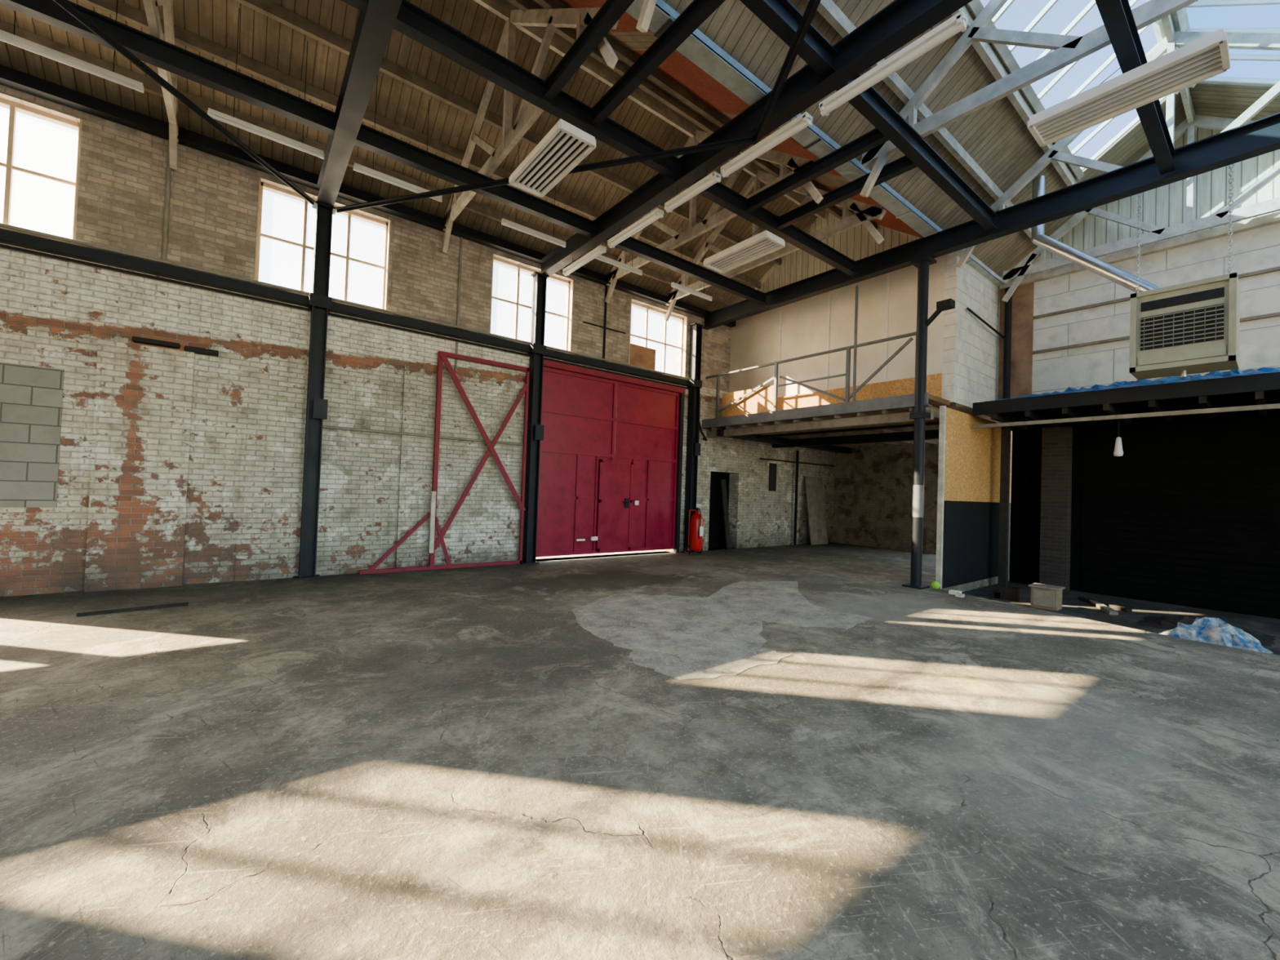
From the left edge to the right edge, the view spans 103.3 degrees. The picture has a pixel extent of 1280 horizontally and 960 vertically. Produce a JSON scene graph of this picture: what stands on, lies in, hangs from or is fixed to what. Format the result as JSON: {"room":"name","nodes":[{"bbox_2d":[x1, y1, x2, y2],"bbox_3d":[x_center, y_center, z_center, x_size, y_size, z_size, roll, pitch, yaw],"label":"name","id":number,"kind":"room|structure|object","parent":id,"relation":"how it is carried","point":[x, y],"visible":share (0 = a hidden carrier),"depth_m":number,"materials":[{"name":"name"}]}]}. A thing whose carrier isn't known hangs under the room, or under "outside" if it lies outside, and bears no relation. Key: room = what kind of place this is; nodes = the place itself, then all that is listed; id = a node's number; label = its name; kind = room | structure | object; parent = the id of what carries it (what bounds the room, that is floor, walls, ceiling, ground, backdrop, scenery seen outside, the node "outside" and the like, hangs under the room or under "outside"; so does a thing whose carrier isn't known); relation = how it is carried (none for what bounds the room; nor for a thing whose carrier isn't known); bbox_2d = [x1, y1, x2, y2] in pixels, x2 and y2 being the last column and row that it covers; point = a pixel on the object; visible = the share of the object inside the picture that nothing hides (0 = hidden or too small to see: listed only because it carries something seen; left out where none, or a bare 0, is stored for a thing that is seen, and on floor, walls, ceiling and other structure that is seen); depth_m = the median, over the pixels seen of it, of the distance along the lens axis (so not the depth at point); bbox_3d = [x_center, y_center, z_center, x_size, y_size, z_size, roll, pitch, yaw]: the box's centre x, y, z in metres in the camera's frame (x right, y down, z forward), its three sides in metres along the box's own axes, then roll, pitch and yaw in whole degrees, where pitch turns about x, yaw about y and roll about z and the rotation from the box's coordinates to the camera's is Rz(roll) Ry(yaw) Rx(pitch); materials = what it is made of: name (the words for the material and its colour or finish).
{"room":"warehouse","nodes":[
{"label":"warehouse","id":0,"kind":"room"},
{"bbox_2d":[0,362,64,507],"bbox_3d":[-7.499,-0.528,5.821,1.120,1.680,0.045,3,-1,-38],"label":"wall","id":1,"kind":"structure","parent":0,"point":[31,397],"depth_m":6.00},
{"bbox_2d":[53,0,316,205],"bbox_3d":[-5.101,-4.202,4.072,0.090,0.080,6.939,2,-1,4],"label":"brace","id":2,"kind":"object","parent":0,"point":[64,4],"visible":1,"depth_m":5.38,"materials":[{"name":"black metal"}]},
{"bbox_2d":[0,222,692,389],"bbox_3d":[-5.228,-2.701,7.468,16.750,0.260,0.160,3,-1,-38],"label":"beam","id":3,"kind":"structure","parent":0,"point":[6,237],"depth_m":7.31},
{"bbox_2d":[0,64,735,327],"bbox_3d":[-4.633,-4.515,7.920,18.100,0.150,0.160,3,-1,-38],"label":"ceiling beam","id":4,"kind":"structure","parent":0,"point":[11,77],"depth_m":7.25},
{"bbox_2d":[0,0,817,311],"bbox_3d":[-1.873,-5.445,8.674,23.300,2.050,3.040,3,-1,-38],"label":"ceiling","id":5,"kind":"structure","parent":0,"point":[268,42],"depth_m":7.34,"materials":[{"name":"wood"}]},
{"bbox_2d":[0,0,143,93],"bbox_3d":[-5.911,-5.012,5.241,1.164,1.435,0.060,3,-1,-38],"label":"light","id":6,"kind":"object","parent":5,"relation":"hanging from","point":[6,37],"visible":1,"depth_m":5.24,"materials":[{"name":"white paint"}]},
{"bbox_2d":[207,8,324,159],"bbox_3d":[-4.573,-4.945,6.287,1.164,1.435,0.060,3,-1,-38],"label":"light","id":7,"kind":"object","parent":5,"relation":"hanging from","point":[215,114],"visible":0.91,"depth_m":6.22,"materials":[{"name":"white paint"}]},
{"bbox_2d":[0,20,737,306],"bbox_3d":[-4.466,-4.894,7.731,18.100,0.150,0.070,3,-1,-38],"label":"ceiling beam","id":8,"kind":"structure","parent":5,"relation":"attached to","point":[150,86],"depth_m":7.16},
{"bbox_2d":[352,162,429,193],"bbox_3d":[-3.491,-4.309,7.138,0.975,0.313,0.060,3,-1,-38],"label":"light","id":9,"kind":"object","parent":5,"relation":"hanging from","point":[384,177],"depth_m":7.09,"materials":[{"name":"white paint"}]},
{"bbox_2d":[78,0,761,288],"bbox_3d":[-4.078,-5.290,7.260,18.100,0.150,0.070,3,-1,-38],"label":"ceiling beam","id":10,"kind":"structure","parent":5,"relation":"attached to","point":[126,12],"depth_m":6.94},
{"bbox_2d":[235,0,782,265],"bbox_3d":[-3.689,-5.686,6.789,18.100,0.150,0.070,3,-1,-38],"label":"ceiling beam","id":11,"kind":"structure","parent":5,"relation":"attached to","point":[268,8],"depth_m":7.20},
{"bbox_2d":[501,142,565,247],"bbox_3d":[-1.740,-4.803,8.503,1.164,1.435,0.060,3,-1,-38],"label":"light","id":12,"kind":"object","parent":5,"relation":"hanging from","point":[504,222],"visible":0.88,"depth_m":8.44,"materials":[{"name":"white paint"}]},
{"bbox_2d":[595,191,642,275],"bbox_3d":[-0.402,-4.736,9.550,1.164,1.435,0.060,3,-1,-38],"label":"light","id":13,"kind":"object","parent":5,"relation":"hanging from","point":[602,258],"visible":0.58,"depth_m":9.54,"materials":[{"name":"white paint"}]},
{"bbox_2d":[0,84,835,596],"bbox_3d":[-2.825,-1.371,9.630,23.300,6.320,0.410,3,-1,-38],"label":"wall","id":14,"kind":"structure","parent":0,"point":[178,467],"depth_m":7.23,"materials":[{"name":"brick"}]},
{"bbox_2d":[0,97,82,239],"bbox_3d":[-7.660,-3.723,5.769,1.750,1.530,0.170,3,-1,-38],"label":"window","id":15,"kind":"structure","parent":14,"relation":"in","point":[13,106],"depth_m":6.03,"materials":[{"name":"white metal"}]},
{"bbox_2d":[142,0,179,169],"bbox_3d":[-4.560,-5.273,4.708,0.100,2.352,5.282,3,-1,-38],"label":"roof truss","id":16,"kind":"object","parent":14,"relation":"attached to","point":[151,8],"depth_m":5.90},
{"bbox_2d":[132,336,218,356],"bbox_3d":[-6.192,-1.780,6.773,0.850,0.090,0.120,3,-1,-38],"label":"lintel","id":17,"kind":"object","parent":14,"relation":"attached to","point":[135,339],"visible":1,"depth_m":6.71,"materials":[{"name":"black paint"}]},
{"bbox_2d":[253,177,391,310],"bbox_3d":[-4.905,-3.584,7.924,1.750,1.530,0.170,3,-1,-38],"label":"window","id":18,"kind":"structure","parent":14,"relation":"in","point":[388,225],"depth_m":7.86,"materials":[{"name":"white metal"}]},
{"bbox_2d":[316,0,402,206],"bbox_3d":[0.164,-4.271,1.364,0.220,0.300,16.400,3,-1,-38],"label":"ceiling beam","id":19,"kind":"structure","parent":14,"relation":"attached to","point":[374,28],"depth_m":5.40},
{"bbox_2d":[0,0,768,306],"bbox_3d":[-3.889,-4.351,6.065,17.000,0.220,0.130,3,-1,-38],"label":"beam","id":20,"kind":"structure","parent":19,"relation":"attached to","point":[149,49],"depth_m":6.04,"materials":[{"name":"black metal"}]},
{"bbox_2d":[739,0,997,231],"bbox_3d":[-1.210,-4.324,2.638,17.000,0.220,0.130,3,-1,-38],"label":"beam","id":21,"kind":"structure","parent":19,"relation":"attached to","point":[782,17],"depth_m":5.69,"materials":[{"name":"black metal"}]},
{"bbox_2d":[542,0,634,102],"bbox_3d":[-0.369,-4.244,4.724,0.100,0.160,2.150,3,-1,-38],"label":"joist","id":22,"kind":"object","parent":21,"relation":"attached to","point":[611,11],"visible":1,"depth_m":4.91,"materials":[{"name":"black metal"}]},
{"bbox_2d":[588,0,725,128],"bbox_3d":[0.103,-4.220,5.094,0.100,0.160,2.150,3,-1,-38],"label":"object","id":23,"kind":"structure","parent":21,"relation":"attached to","point":[698,11],"depth_m":5.00,"materials":[{"name":"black metal"}]},
{"bbox_2d":[744,128,888,213],"bbox_3d":[2.268,-4.112,6.786,0.100,0.160,2.150,3,-1,-38],"label":"joist","id":24,"kind":"object","parent":21,"relation":"attached to","point":[873,138],"visible":0.81,"depth_m":6.66,"materials":[{"name":"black metal"}]},
{"bbox_2d":[775,155,917,230],"bbox_3d":[2.858,-4.082,7.248,0.100,0.160,2.150,3,-1,-38],"label":"joist","id":25,"kind":"object","parent":21,"relation":"attached to","point":[904,164],"visible":0.81,"depth_m":7.20,"materials":[{"name":"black metal"}]},
{"bbox_2d":[160,139,625,445],"bbox_3d":[-3.329,-2.542,8.989,7.575,3.640,0.095,3,-1,-38],"label":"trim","id":26,"kind":"structure","parent":14,"relation":"attached to","point":[168,174],"depth_m":8.38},
{"bbox_2d":[441,7,618,253],"bbox_3d":[-1.805,-5.134,6.862,0.100,2.352,5.282,3,-1,-38],"label":"roof truss","id":27,"kind":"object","parent":14,"relation":"attached to","point":[578,18],"depth_m":6.69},
{"bbox_2d":[473,0,825,219],"bbox_3d":[-2.954,-6.363,5.892,18.100,0.220,0.060,3,-1,-38],"label":"ridge beam","id":28,"kind":"structure","parent":27,"relation":"attached to","point":[502,8],"depth_m":7.85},
{"bbox_2d":[489,253,573,351],"bbox_3d":[-2.150,-3.446,10.078,1.750,1.530,0.170,3,-1,-38],"label":"window","id":29,"kind":"structure","parent":14,"relation":"in","point":[570,284],"depth_m":10.20,"materials":[{"name":"clear glass"}]},
{"bbox_2d":[536,366,679,557],"bbox_3d":[-0.569,-0.296,11.216,3.750,3.810,0.182,3,-1,-38],"label":"door","id":30,"kind":"structure","parent":14,"relation":"in","point":[608,455],"depth_m":11.07,"materials":[{"name":"paint"}]},
{"bbox_2d":[543,359,685,552],"bbox_3d":[-0.538,-0.310,11.203,3.920,4.020,0.120,3,-1,-38],"label":"door frame","id":31,"kind":"structure","parent":14,"relation":"attached to","point":[547,363],"depth_m":12.20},
{"bbox_2d":[628,298,687,377],"bbox_3d":[0.408,-3.317,12.079,1.750,1.530,0.170,3,-1,-38],"label":"window","id":32,"kind":"structure","parent":14,"relation":"in","point":[644,357],"depth_m":11.99,"materials":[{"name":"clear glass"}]},
{"bbox_2d":[604,129,823,302],"bbox_3d":[0.910,-4.998,8.986,0.100,2.352,5.282,3,-1,-38],"label":"roof truss","id":33,"kind":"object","parent":14,"relation":"attached to","point":[711,220],"depth_m":8.69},
{"bbox_2d":[663,169,886,321],"bbox_3d":[2.248,-4.931,10.032,0.100,2.352,5.282,3,-1,-38],"label":"roof truss","id":34,"kind":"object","parent":14,"relation":"attached to","point":[864,213],"depth_m":9.46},
{"bbox_2d":[759,450,835,545],"bbox_3d":[4.843,0.545,15.378,3.800,2.850,0.140,3,-1,-38],"label":"pipes","id":35,"kind":"object","parent":14,"relation":"attached to","point":[772,468],"visible":1,"depth_m":15.18,"materials":[{"name":"metal"}]},
{"bbox_2d":[0,542,1279,959],"bbox_3d":[2.096,1.759,3.137,23.300,0.254,16.740,3,-1,-38],"label":"floor","id":36,"kind":"structure","parent":0,"point":[437,764],"depth_m":2.70,"materials":[{"name":"concrete"}]},
{"bbox_2d":[76,602,188,616],"bbox_3d":[-5.482,1.402,5.499,0.856,0.030,0.040,3,-2,-45],"label":"timber offcut","id":37,"kind":"object","parent":36,"relation":"on","point":[115,611],"visible":1,"depth_m":5.46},
{"bbox_2d":[293,200,336,579],"bbox_3d":[-4.913,-1.348,7.668,0.340,5.650,0.250,3,-1,-38],"label":"steel column","id":38,"kind":"structure","parent":36,"relation":"on","point":[319,300],"depth_m":7.65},
{"bbox_2d":[359,351,529,574],"bbox_3d":[-3.283,-0.333,8.921,2.788,3.785,0.125,3,-1,-38],"label":"steel gate frame","id":39,"kind":"object","parent":36,"relation":"on","point":[442,356],"visible":1,"depth_m":8.95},
{"bbox_2d":[521,271,549,564],"bbox_3d":[-2.063,-1.205,9.896,0.340,5.650,0.250,3,-1,-38],"label":"steel column","id":40,"kind":"structure","parent":36,"relation":"on","point":[538,348],"depth_m":9.88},
{"bbox_2d":[681,322,703,553],"bbox_3d":[1.312,-1.035,12.523,0.340,5.650,0.250,3,-1,-38],"label":"steel column","id":41,"kind":"structure","parent":36,"relation":"on","point":[693,446],"depth_m":12.50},
{"bbox_2d":[684,507,703,554],"bbox_3d":[1.371,1.227,12.172,0.423,1.120,0.404,3,-1,-38],"label":"fire extinguisher","id":42,"kind":"object","parent":36,"relation":"on","point":[696,521],"visible":1,"depth_m":12.06,"materials":[{"name":"red paint"}]},
{"bbox_2d":[720,479,731,548],"bbox_3d":[2.276,0.902,13.400,0.420,1.843,0.077,3,-1,-24],"label":"plank","id":43,"kind":"object","parent":36,"relation":"on","point":[723,487],"visible":1,"depth_m":13.37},
{"bbox_2d":[804,475,828,545],"bbox_3d":[5.465,0.938,15.696,0.900,2.086,0.330,3,-1,-38],"label":"board","id":44,"kind":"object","parent":36,"relation":"on","point":[813,485],"depth_m":15.65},
{"bbox_2d":[902,255,955,589],"bbox_3d":[4.939,-0.985,8.613,0.320,5.650,0.660,3,-1,-38],"label":"steel column","id":45,"kind":"structure","parent":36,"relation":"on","point":[920,415],"depth_m":8.68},
{"bbox_2d":[702,111,1279,329],"bbox_3d":[6.698,-3.973,6.474,0.190,0.340,16.400,3,-1,-38],"label":"ceiling beam","id":46,"kind":"structure","parent":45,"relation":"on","point":[1260,136],"depth_m":7.38,"materials":[{"name":"metal"}]},
{"bbox_2d":[935,405,1012,588],"bbox_3d":[6.512,0.428,9.726,3.540,3.260,0.080,3,-1,-38],"label":"wall","id":47,"kind":"structure","parent":36,"relation":"on","point":[969,464],"depth_m":9.28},
{"bbox_2d":[529,0,878,225],"bbox_3d":[-2.562,-6.106,5.415,18.150,0.905,1.238,3,-1,-38],"label":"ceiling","id":48,"kind":"structure","parent":0,"point":[532,1],"depth_m":7.81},
{"bbox_2d":[506,0,842,219],"bbox_3d":[-2.626,-6.055,5.453,18.100,0.150,0.070,3,-1,-38],"label":"ceiling beam","id":49,"kind":"structure","parent":48,"relation":"attached to","point":[569,34],"depth_m":7.75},
{"bbox_2d":[533,0,877,230],"bbox_3d":[-2.236,-5.595,4.924,18.100,0.150,0.070,3,-1,-38],"label":"ceiling beam","id":50,"kind":"structure","parent":48,"relation":"attached to","point":[623,53],"depth_m":7.00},
{"bbox_2d":[708,471,729,548],"bbox_3d":[1.772,0.548,14.107,1.600,2.620,0.960,3,-1,-38],"label":"doorway","id":51,"kind":"object","parent":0,"point":[717,539],"visible":0.14,"depth_m":13.75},
{"bbox_2d":[728,209,945,410],"bbox_3d":[4.135,-3.785,11.421,0.130,4.700,5.450,3,-1,-38],"label":"wall","id":52,"kind":"structure","parent":0,"point":[887,302],"depth_m":11.04,"materials":[{"name":"white paint"}]},
{"bbox_2d":[702,391,1000,453],"bbox_3d":[5.694,-1.155,12.629,6.180,0.480,5.500,3,-1,-38],"label":"floor","id":53,"kind":"structure","parent":0,"point":[881,421],"depth_m":11.27,"materials":[{"name":"grey metal"}]},
{"bbox_2d":[721,385,773,417],"bbox_3d":[2.521,-1.815,11.952,0.020,0.630,1.550,3,-1,-38],"label":"board","id":54,"kind":"object","parent":53,"relation":"on","point":[762,400],"visible":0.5,"depth_m":11.87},
{"bbox_2d":[705,284,916,417],"bbox_3d":[3.305,-2.644,10.889,0.060,2.260,5.220,3,-1,-38],"label":"railing","id":55,"kind":"object","parent":53,"relation":"on","point":[847,397],"depth_m":9.99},
{"bbox_2d":[832,442,938,554],"bbox_3d":[8.094,0.494,14.637,0.200,3.550,5.990,3,-1,-38],"label":"wall","id":56,"kind":"structure","parent":0,"point":[873,491],"depth_m":15.40,"materials":[{"name":"brick"}]},
{"bbox_2d":[942,254,999,408],"bbox_3d":[6.556,-2.778,9.990,2.200,2.800,0.200,3,-1,-38],"label":"wall","id":57,"kind":"structure","parent":0,"point":[970,347],"depth_m":9.63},
{"bbox_2d":[966,287,1012,399],"bbox_3d":[6.844,-2.670,9.904,1.767,2.600,0.149,3,-1,-35],"label":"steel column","id":58,"kind":"structure","parent":57,"relation":"attached to","point":[1008,305],"depth_m":10.32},
{"bbox_2d":[662,0,1279,278],"bbox_3d":[1.605,-5.461,4.227,23.300,1.950,8.250,3,-1,-38],"label":"ceiling","id":59,"kind":"structure","parent":0,"point":[995,135],"depth_m":7.23,"materials":[{"name":"wood"}]},
{"bbox_2d":[559,0,650,31],"bbox_3d":[-0.942,-5.108,4.944,2.400,1.095,1.512,3,-1,-38],"label":"board","id":60,"kind":"object","parent":59,"relation":"attached to","point":[627,23],"depth_m":5.65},
{"bbox_2d":[607,31,677,51],"bbox_3d":[0.160,-5.053,5.806,0.400,1.095,1.512,3,-1,-38],"label":"board","id":61,"kind":"object","parent":59,"relation":"attached to","point":[633,41],"visible":0.29,"depth_m":6.07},
{"bbox_2d":[631,50,750,114],"bbox_3d":[0.947,-5.013,6.421,1.600,1.095,1.512,3,-1,-38],"label":"board","id":62,"kind":"object","parent":59,"relation":"attached to","point":[677,67],"visible":0.43,"depth_m":6.58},
{"bbox_2d":[758,132,844,177],"bbox_3d":[2.522,-4.934,7.652,1.400,1.095,1.512,3,-1,-38],"label":"board","id":63,"kind":"object","parent":59,"relation":"attached to","point":[790,146],"visible":0.21,"depth_m":7.68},
{"bbox_2d":[813,173,869,196],"bbox_3d":[3.387,-4.890,8.329,0.800,1.095,1.512,3,-1,-38],"label":"board","id":64,"kind":"object","parent":59,"relation":"attached to","point":[829,180],"visible":0.21,"depth_m":8.50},
{"bbox_2d":[820,183,923,238],"bbox_3d":[4.548,-4.832,9.237,2.150,1.095,1.512,3,-1,-38],"label":"board","id":65,"kind":"object","parent":59,"relation":"attached to","point":[889,220],"visible":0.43,"depth_m":9.42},
{"bbox_2d":[808,0,1038,246],"bbox_3d":[0.034,-5.006,3.771,20.300,0.150,0.070,3,-1,-38],"label":"ceiling beam","id":66,"kind":"structure","parent":59,"relation":"attached to","point":[828,10],"depth_m":6.60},
{"bbox_2d":[951,5,1089,215],"bbox_3d":[0.457,-5.458,3.259,20.300,0.150,0.070,3,-1,-38],"label":"ceiling beam","id":67,"kind":"structure","parent":59,"relation":"attached to","point":[984,51],"depth_m":6.79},
{"bbox_2d":[967,0,1180,179],"bbox_3d":[0.796,-5.989,2.683,18.118,0.948,1.297,3,-1,-38],"label":"window","id":68,"kind":"structure","parent":59,"relation":"attached to","point":[1063,17],"depth_m":6.86,"materials":[{"name":"clear glass"}]},
{"bbox_2d":[1094,0,1175,174],"bbox_3d":[-0.040,-4.313,1.141,17.000,0.220,0.130,3,-1,-38],"label":"beam","id":69,"kind":"structure","parent":59,"relation":"attached to","point":[1117,15],"depth_m":4.82,"materials":[{"name":"black metal"}]},
{"bbox_2d":[1027,28,1230,146],"bbox_3d":[4.578,-3.786,4.819,0.480,0.353,1.340,3,-1,-38],"label":"fitting","id":70,"kind":"object","parent":69,"relation":"hanging from","point":[1206,57],"visible":1,"depth_m":4.71,"materials":[{"name":"white paint"}]},
{"bbox_2d":[1031,164,1239,379],"bbox_3d":[6.850,-3.163,7.198,0.737,3.620,2.400,3,-1,-32],"label":"heater","id":71,"kind":"object","parent":59,"relation":"hanging from","point":[1182,330],"visible":0.8,"depth_m":6.52,"materials":[{"name":"beige metal"}]},
{"bbox_2d":[1161,13,1196,135],"bbox_3d":[1.299,-6.286,2.236,20.300,0.220,0.060,3,-1,-38],"label":"ridge beam","id":72,"kind":"structure","parent":59,"relation":"attached to","point":[1167,22],"depth_m":7.66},
{"bbox_2d":[1171,0,1279,88],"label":"window","id":73,"kind":"structure","parent":59,"relation":"attached to","point":[1246,66],"depth_m":6.56,"materials":[{"name":"clear glass"}]},
{"bbox_2d":[961,580,1279,655],"bbox_3d":[10.289,2.220,5.870,7.000,0.210,10.950,3,-1,-38],"label":"floor","id":74,"kind":"structure","parent":0,"point":[1072,606],"depth_m":7.98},
{"bbox_2d":[997,426,1010,586],"bbox_3d":[7.027,0.516,9.761,0.120,3.120,0.120,3,-1,-38],"label":"timber post","id":75,"kind":"object","parent":74,"relation":"on","point":[1006,430],"visible":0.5,"depth_m":9.72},
{"bbox_2d":[1028,582,1065,611],"bbox_3d":[6.421,1.847,7.997,0.340,0.350,0.390,3,-1,-38],"label":"cardboard box","id":76,"kind":"object","parent":74,"relation":"on","point":[1047,597],"visible":1,"depth_m":7.89,"materials":[{"name":"beige cardboard"}]},
{"bbox_2d":[1039,426,1072,591],"bbox_3d":[8.024,0.551,9.767,0.300,3.120,0.400,3,-1,-38],"label":"brick pier","id":77,"kind":"object","parent":74,"relation":"on","point":[1056,442],"visible":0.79,"depth_m":9.66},
{"bbox_2d":[993,585,1132,615],"bbox_3d":[7.090,1.954,8.460,1.330,0.200,1.626,3,-1,-38],"label":"scrap timber","id":78,"kind":"object","parent":74,"relation":"on","point":[1012,593],"visible":1,"depth_m":8.46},
{"bbox_2d":[1008,415,1279,618],"bbox_3d":[11.110,0.463,6.371,0.230,3.500,10.750,3,-1,-38],"label":"shutter","id":79,"kind":"object","parent":74,"relation":"on","point":[1188,514],"visible":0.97,"depth_m":8.72,"materials":[{"name":"metal"}]},
{"bbox_2d":[1135,615,1275,646],"bbox_3d":[7.661,1.969,6.891,0.960,0.150,1.258,3,-1,-38],"label":"rubble heap","id":80,"kind":"object","parent":74,"relation":"on","point":[1164,622],"visible":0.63,"depth_m":6.92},
{"bbox_2d":[1159,617,1273,653],"bbox_3d":[6.926,1.834,6.133,0.658,0.338,0.942,3,-1,-38],"label":"sheets","id":81,"kind":"object","parent":74,"relation":"on","point":[1205,629],"visible":0.79,"depth_m":6.01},
{"bbox_2d":[972,372,1279,431],"bbox_3d":[10.238,-1.103,5.678,2.180,0.460,10.750,3,-1,-38],"label":"canopy","id":82,"kind":"object","parent":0,"point":[1251,395],"visible":0.98,"depth_m":7.96,"materials":[{"name":"metal"}]},
{"bbox_2d":[985,367,1279,401],"bbox_3d":[7.740,-1.461,7.579,0.658,0.157,4.432,3,-1,-38],"label":"tarpaulin","id":83,"kind":"object","parent":82,"relation":"on","point":[1215,375],"visible":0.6,"depth_m":7.36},
{"bbox_2d":[996,127,1279,399],"bbox_3d":[10.954,-3.597,6.345,0.230,4.800,10.950,3,-1,-38],"label":"wall","id":84,"kind":"structure","parent":0,"point":[1104,364],"depth_m":9.04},
{"bbox_2d":[1000,211,1279,290],"bbox_3d":[10.868,-3.987,6.243,0.120,0.130,10.900,3,-1,-38],"label":"wall plate","id":85,"kind":"object","parent":84,"relation":"attached to","point":[1273,218],"depth_m":8.61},
{"bbox_2d":[1031,311,1279,354],"bbox_3d":[11.010,-2.505,6.016,0.060,0.050,10.350,3,-1,-38],"label":"trim rail","id":86,"kind":"object","parent":84,"relation":"attached to","point":[1273,314],"visible":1,"depth_m":9.21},
{"bbox_2d":[1032,266,1279,319],"bbox_3d":[11.034,-3.205,6.030,0.060,0.050,10.350,3,-1,-38],"label":"trim rail","id":87,"kind":"object","parent":84,"relation":"attached to","point":[1275,268],"visible":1,"depth_m":9.21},
{"bbox_3d":[-8.691,-1.537,4.714,0.340,5.650,0.250,3,-1,-38],"label":"steel column","id":88,"kind":"structure","parent":0,"visible":0},
{"bbox_2d":[540,0,972,276],"bbox_3d":[3.076,-4.125,3.642,0.190,0.300,16.400,3,-1,-38],"label":"ceiling beam","id":89,"kind":"structure","parent":88,"relation":"on","point":[901,21],"depth_m":5.50,"materials":[{"name":"metal"}]},
{"bbox_2d":[334,135,755,213],"bbox_3d":[-1.638,-4.028,6.780,6.255,0.080,0.090,2,-1,17],"label":"brace","id":90,"kind":"object","parent":89,"relation":"attached to","point":[747,140],"visible":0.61,"depth_m":6.44,"materials":[{"name":"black metal"}]},
{"bbox_2d":[562,241,606,275],"bbox_3d":[-0.983,-3.877,8.816,0.120,0.266,1.250,3,-1,-38],"label":"light","id":91,"kind":"object","parent":89,"relation":"hanging from","point":[600,250],"visible":1,"depth_m":8.71,"materials":[{"name":"white paint"}]},
{"bbox_2d":[607,205,663,248],"bbox_3d":[-0.090,-3.868,7.674,0.120,0.266,1.250,3,-1,-38],"label":"light","id":92,"kind":"object","parent":89,"relation":"hanging from","point":[656,214],"visible":1,"depth_m":7.57,"materials":[{"name":"white paint"}]},
{"bbox_2d":[664,167,720,212],"bbox_3d":[0.680,-3.861,6.689,0.120,0.266,0.950,3,-1,-38],"label":"light","id":93,"kind":"object","parent":89,"relation":"hanging from","point":[714,177],"visible":1,"depth_m":6.61,"materials":[{"name":"white paint"}]},
{"bbox_2d":[720,111,813,177],"bbox_3d":[1.403,-3.853,5.763,0.120,0.266,1.200,3,-1,-38],"label":"light","id":94,"kind":"object","parent":89,"relation":"hanging from","point":[804,120],"visible":1,"depth_m":5.66,"materials":[{"name":"white paint"}]},
{"bbox_2d":[753,0,821,142],"bbox_3d":[1.552,-3.999,2.578,0.090,0.080,6.546,2,-1,-4],"label":"brace","id":95,"kind":"object","parent":89,"relation":"attached to","point":[812,6],"visible":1,"depth_m":4.80,"materials":[{"name":"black metal"}]},
{"bbox_2d":[818,10,968,116],"bbox_3d":[2.266,-3.845,4.660,0.120,0.266,1.300,3,-1,-38],"label":"light","id":96,"kind":"object","parent":89,"relation":"hanging from","point":[957,23],"visible":1,"depth_m":4.54,"materials":[{"name":"white paint"}]},
{"bbox_3d":[-3.614,-4.461,-1.590,0.200,0.300,16.400,3,-1,-38],"label":"ceiling beam","id":97,"kind":"structure","parent":88,"relation":"on","visible":0},
{"bbox_2d":[341,0,857,276],"bbox_3d":[-2.596,-4.338,4.410,17.000,0.220,0.130,3,-1,-38],"label":"beam","id":98,"kind":"structure","parent":97,"relation":"attached to","point":[412,21],"depth_m":5.75,"materials":[{"name":"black metal"}]},
{"bbox_2d":[508,118,595,197],"bbox_3d":[-1.082,-3.958,6.105,0.480,0.354,1.340,3,-1,-38],"label":"fitting","id":99,"kind":"object","parent":98,"relation":"hanging from","point":[565,145],"visible":1,"depth_m":6.01,"materials":[{"name":"white paint"}]},
{"bbox_2d":[703,226,785,273],"bbox_3d":[1.673,-3.820,8.259,0.480,0.354,1.340,3,-1,-38],"label":"fitting","id":100,"kind":"object","parent":98,"relation":"hanging from","point":[760,245],"visible":1,"depth_m":8.16,"materials":[{"name":"white paint"}]},
{"bbox_3d":[1.530,-4.297,-0.868,17.000,0.220,0.130,3,-1,-38],"label":"beam","id":101,"kind":"structure","parent":0,"visible":0},
{"bbox_2d":[635,0,657,32],"bbox_3d":[1.612,-5.101,2.490,0.100,2.350,5.182,3,-1,-38],"label":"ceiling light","id":102,"kind":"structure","parent":101,"relation":"attached to","point":[648,6],"depth_m":4.39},
{"bbox_2d":[858,0,1198,197],"bbox_3d":[4.603,-4.950,4.829,0.100,2.350,5.182,3,-1,-38],"label":"roof truss","id":103,"kind":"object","parent":101,"relation":"attached to","point":[1068,49],"depth_m":5.61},
{"bbox_3d":[2.928,-4.438,0.033,20.300,0.125,0.240,3,-1,-38],"label":"ceiling","id":104,"kind":"structure","parent":0,"visible":0},
{"bbox_2d":[955,31,1279,268],"bbox_3d":[7.122,-4.824,6.799,0.100,2.350,5.182,3,-1,-38],"label":"roof truss","id":105,"kind":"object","parent":104,"relation":"attached to","point":[1246,41],"depth_m":6.78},
{"bbox_2d":[1000,114,1279,302],"bbox_3d":[8.932,-4.733,8.214,0.100,2.350,5.182,3,-1,-38],"label":"roof truss","id":106,"kind":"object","parent":104,"relation":"attached to","point":[1025,267],"depth_m":8.38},
{"bbox_3d":[-6.956,-2.826,-4.164,0.300,8.400,17.040,3,-1,-38],"label":"wall","id":107,"kind":"structure","parent":0,"visible":0},
{"bbox_2d":[626,0,1003,288],"bbox_3d":[-0.459,-4.472,4.367,20.300,0.125,0.240,3,-1,-38],"label":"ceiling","id":108,"kind":"structure","parent":107,"relation":"attached to","point":[698,48],"depth_m":5.73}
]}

